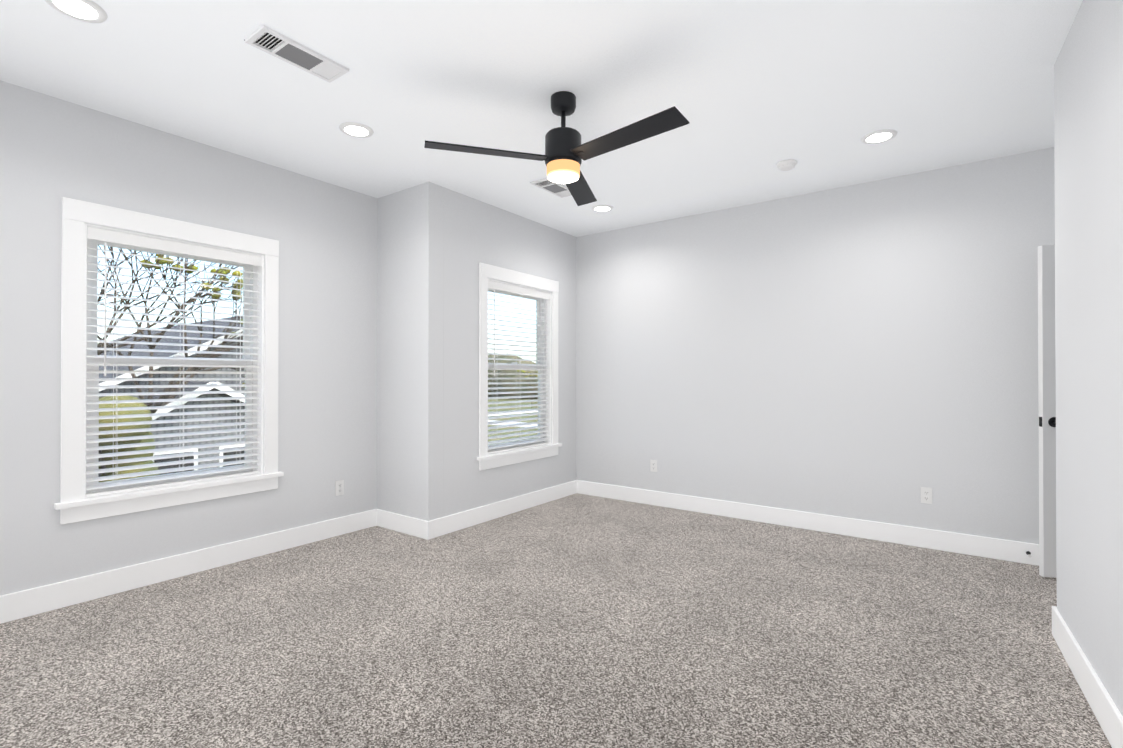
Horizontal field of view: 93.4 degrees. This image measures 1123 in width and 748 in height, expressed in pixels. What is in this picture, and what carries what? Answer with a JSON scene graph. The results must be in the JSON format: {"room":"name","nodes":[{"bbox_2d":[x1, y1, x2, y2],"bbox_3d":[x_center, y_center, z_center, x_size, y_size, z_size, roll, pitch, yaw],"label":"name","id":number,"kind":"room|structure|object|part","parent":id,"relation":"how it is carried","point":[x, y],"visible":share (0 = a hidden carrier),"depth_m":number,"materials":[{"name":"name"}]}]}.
{"room":"empty bedroom","nodes":[
{"label":"empty bedroom","id":0,"kind":"room"},
{"bbox_2d":[0,80,377,595],"bbox_3d":[-3.013,-0.115,2.551,0.150,2.740,4.781,0,0,36],"label":"wall","id":1,"kind":"structure","parent":0,"point":[53,151],"depth_m":3.27,"materials":[{"name":"paint"}]},
{"bbox_2d":[54,197,283,524],"bbox_3d":[-2.403,-0.070,3.344,0.200,1.761,1.190,0,0,36],"label":"window","id":2,"kind":"structure","parent":1,"relation":"in","point":[75,505],"depth_m":3.17,"materials":[{"name":"white"}]},
{"bbox_3d":[-2.445,-0.062,3.374,0.039,1.383,0.796,0,0,36],"label":"glass","id":3,"kind":"part","parent":2,"relation":"part of","materials":[{"name":"clear glass"}]},
{"bbox_3d":[-2.444,-0.057,3.373,0.076,1.527,0.930,0,0,36],"label":"window sash","id":4,"kind":"part","parent":2,"relation":"part of","materials":[{"name":"white plastic"}]},
{"bbox_2d":[86,226,261,497],"bbox_3d":[-2.384,-0.064,3.330,0.078,1.510,0.926,0,0,36],"label":"window blinds","id":5,"kind":"object","parent":2,"relation":"attached to","point":[99,234],"visible":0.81,"depth_m":3.27,"materials":[{"name":"white plastic"}]},
{"bbox_2d":[0,509,376,623],"bbox_3d":[-2.901,1.185,2.556,0.016,0.140,4.630,0,0,36],"label":"baseboard","id":6,"kind":"structure","parent":1,"relation":"attached to","point":[35,601],"depth_m":3.22,"materials":[{"name":"white wood"}]},
{"bbox_2d":[335,480,343,495],"bbox_3d":[-1.741,0.894,4.155,0.008,0.115,0.070,0,0,36],"label":"electrical outlet","id":7,"kind":"object","parent":1,"relation":"attached to","point":[339,487],"visible":1,"depth_m":4.15,"materials":[{"name":"white plastic"}]},
{"bbox_2d":[377,182,443,520],"bbox_3d":[-1.298,-0.105,4.351,0.800,2.740,0.150,0,0,36],"label":"wall","id":8,"kind":"structure","parent":0,"point":[410,326],"depth_m":4.18,"materials":[{"name":"paint"}]},
{"bbox_2d":[377,509,428,539],"bbox_3d":[-1.280,1.194,4.229,0.666,0.140,0.016,0,0,36],"label":"baseboard","id":9,"kind":"structure","parent":8,"relation":"attached to","point":[412,526],"depth_m":4.21,"materials":[{"name":"white wood"}]},
{"bbox_2d":[443,187,575,516],"bbox_3d":[-0.402,-0.102,5.028,0.150,2.740,2.001,0,0,36],"label":"wall","id":10,"kind":"structure","parent":0,"point":[476,232],"depth_m":4.51,"materials":[{"name":"paint"}]},
{"bbox_2d":[427,480,576,539],"bbox_3d":[-0.428,1.198,4.845,0.016,0.140,2.016,0,0,36],"label":"baseboard","id":11,"kind":"structure","parent":10,"relation":"attached to","point":[441,526],"depth_m":4.64,"materials":[{"name":"white wood"}]},
{"bbox_2d":[477,263,561,470],"bbox_3d":[-0.414,-0.061,4.969,0.200,1.761,1.160,0,0,36],"label":"window","id":12,"kind":"structure","parent":10,"relation":"in","point":[485,459],"depth_m":4.98,"materials":[{"name":"white"}]},
{"bbox_3d":[-0.456,-0.053,4.999,0.039,1.383,0.766,0,0,36],"label":"glass","id":13,"kind":"part","parent":12,"relation":"part of","materials":[{"name":"clear glass"}]},
{"bbox_3d":[-0.454,-0.048,4.998,0.076,1.527,0.900,0,0,36],"label":"window sash","id":14,"kind":"part","parent":12,"relation":"part of","materials":[{"name":"white plastic"}]},
{"bbox_2d":[488,280,549,453],"bbox_3d":[-0.395,-0.056,4.955,0.078,1.510,0.896,0,0,36],"label":"window blinds","id":15,"kind":"object","parent":12,"relation":"attached to","point":[515,289],"visible":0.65,"depth_m":4.94,"materials":[{"name":"white plastic"}]},
{"bbox_2d":[0,0,1082,236],"bbox_3d":[-0.060,-1.548,1.983,6.100,0.120,7.630,0,0,36],"label":"ceiling","id":16,"kind":"structure","parent":0,"point":[754,92],"depth_m":2.72,"materials":[{"name":"paint"}]},
{"bbox_2d":[45,0,107,22],"bbox_3d":[-1.963,-1.482,2.139,0.196,0.008,0.196,0,0,36],"label":"recessed light","id":17,"kind":"object","parent":16,"relation":"in","point":[89,11],"visible":1,"depth_m":2.15,"materials":[{"name":"white plastic"}]},
{"bbox_2d":[244,25,348,82],"bbox_3d":[-1.222,-1.478,2.464,0.176,0.012,0.402,0,0,36],"label":"ceiling vent","id":18,"kind":"object","parent":16,"relation":"in","point":[268,40],"visible":1,"depth_m":2.44,"materials":[{"name":"white metal"}]},
{"bbox_2d":[339,122,373,137],"bbox_3d":[-1.243,-1.476,3.211,0.196,0.008,0.196,0,0,36],"label":"recessed light","id":19,"kind":"object","parent":16,"relation":"in","point":[357,130],"visible":1,"depth_m":3.19,"materials":[{"name":"white plastic"}]},
{"bbox_2d":[530,177,570,197],"bbox_3d":[-0.053,-1.469,4.186,0.176,0.012,0.402,0,0,36],"label":"ceiling vent","id":20,"kind":"object","parent":16,"relation":"in","point":[556,189],"visible":0.88,"depth_m":4.16,"materials":[{"name":"white metal"}]},
{"bbox_2d":[424,91,689,205],"bbox_3d":[0.126,-1.261,2.806,1.216,0.444,1.295,0,0,36],"label":"fan","id":21,"kind":"object","parent":16,"relation":"hanging from","point":[566,154],"visible":1,"depth_m":2.75,"materials":[{"name":"black metal"}]},
{"bbox_2d":[591,205,612,211],"bbox_3d":[0.363,-1.469,4.701,0.196,0.008,0.196,0,0,36],"label":"recessed light","id":22,"kind":"object","parent":16,"relation":"in","point":[601,208],"visible":0.94,"depth_m":4.69,"materials":[{"name":"white plastic"}]},
{"bbox_2d":[776,159,796,170],"bbox_3d":[1.580,-1.456,3.714,0.136,0.044,0.136,0,0,36],"label":"smoke detector","id":23,"kind":"object","parent":16,"relation":"attached to","point":[787,165],"visible":0.98,"depth_m":3.68,"materials":[{"name":"white plastic"}]},
{"bbox_2d":[861,129,896,143],"bbox_3d":[1.978,-1.476,3.300,0.196,0.008,0.196,0,0,36],"label":"recessed light","id":24,"kind":"object","parent":16,"relation":"in","point":[879,136],"visible":1,"depth_m":3.28,"materials":[{"name":"white plastic"}]},
{"bbox_2d":[0,493,1111,747],"bbox_3d":[-0.060,1.312,1.968,6.100,0.120,7.630,0,0,36],"label":"floor","id":25,"kind":"structure","parent":0,"point":[580,621],"depth_m":2.43,"materials":[{"name":"carpet"}]},
{"bbox_2d":[576,147,1054,543],"bbox_3d":[1.747,-0.104,4.606,3.821,2.740,0.150,0,0,36],"label":"wall","id":26,"kind":"structure","parent":0,"point":[868,351],"depth_m":4.20,"materials":[{"name":"paint"}]},
{"bbox_2d":[650,460,656,471],"bbox_3d":[0.892,0.889,5.126,0.070,0.115,0.008,0,0,36],"label":"electrical outlet","id":27,"kind":"object","parent":26,"relation":"attached to","point":[653,465],"visible":1,"depth_m":5.12,"materials":[{"name":"white plastic"}]},
{"bbox_2d":[577,480,1038,565],"bbox_3d":[1.698,1.196,4.532,3.820,0.140,0.016,0,0,36],"label":"baseboard","id":28,"kind":"structure","parent":26,"relation":"attached to","point":[993,548],"depth_m":4.19,"materials":[{"name":"white wood"}]},
{"bbox_2d":[921,487,931,503],"bbox_3d":[2.650,0.882,3.845,0.070,0.115,0.008,0,0,36],"label":"electrical outlet","id":29,"kind":"object","parent":26,"relation":"attached to","point":[926,494],"visible":1,"depth_m":3.84,"materials":[{"name":"white plastic"}]},
{"bbox_2d":[1038,245,1056,577],"bbox_3d":[3.331,0.226,3.213,0.687,2.035,0.432,0,0,36],"label":"door","id":30,"kind":"structure","parent":26,"relation":"in","point":[1047,408],"depth_m":3.25,"materials":[{"name":"white wood"}]},
{"bbox_2d":[1054,0,1122,715],"bbox_3d":[0.874,-0.127,0.199,0.343,2.740,5.550,0,0,36],"label":"wall","id":31,"kind":"structure","parent":0,"point":[1088,111],"depth_m":2.02,"materials":[{"name":"paint"}]},
{"bbox_2d":[1052,606,1122,747],"bbox_3d":[0.864,1.174,0.299,0.233,0.140,5.412,0,0,36],"label":"baseboard","id":32,"kind":"structure","parent":31,"relation":"attached to","point":[1106,712],"depth_m":2.00,"materials":[{"name":"white wood"}]},
{"label":"outside","id":33,"kind":"structure","parent":0,"visible":0},
{"bbox_2d":[97,245,537,481],"bbox_3d":[-110.985,0.094,142.882,460.000,12.865,700.000,0,0,36],"label":"outdoor view","id":34,"kind":"object","parent":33,"point":[164,340],"depth_m":10.76,"materials":[{"name":"multicoloured"}]}
]}

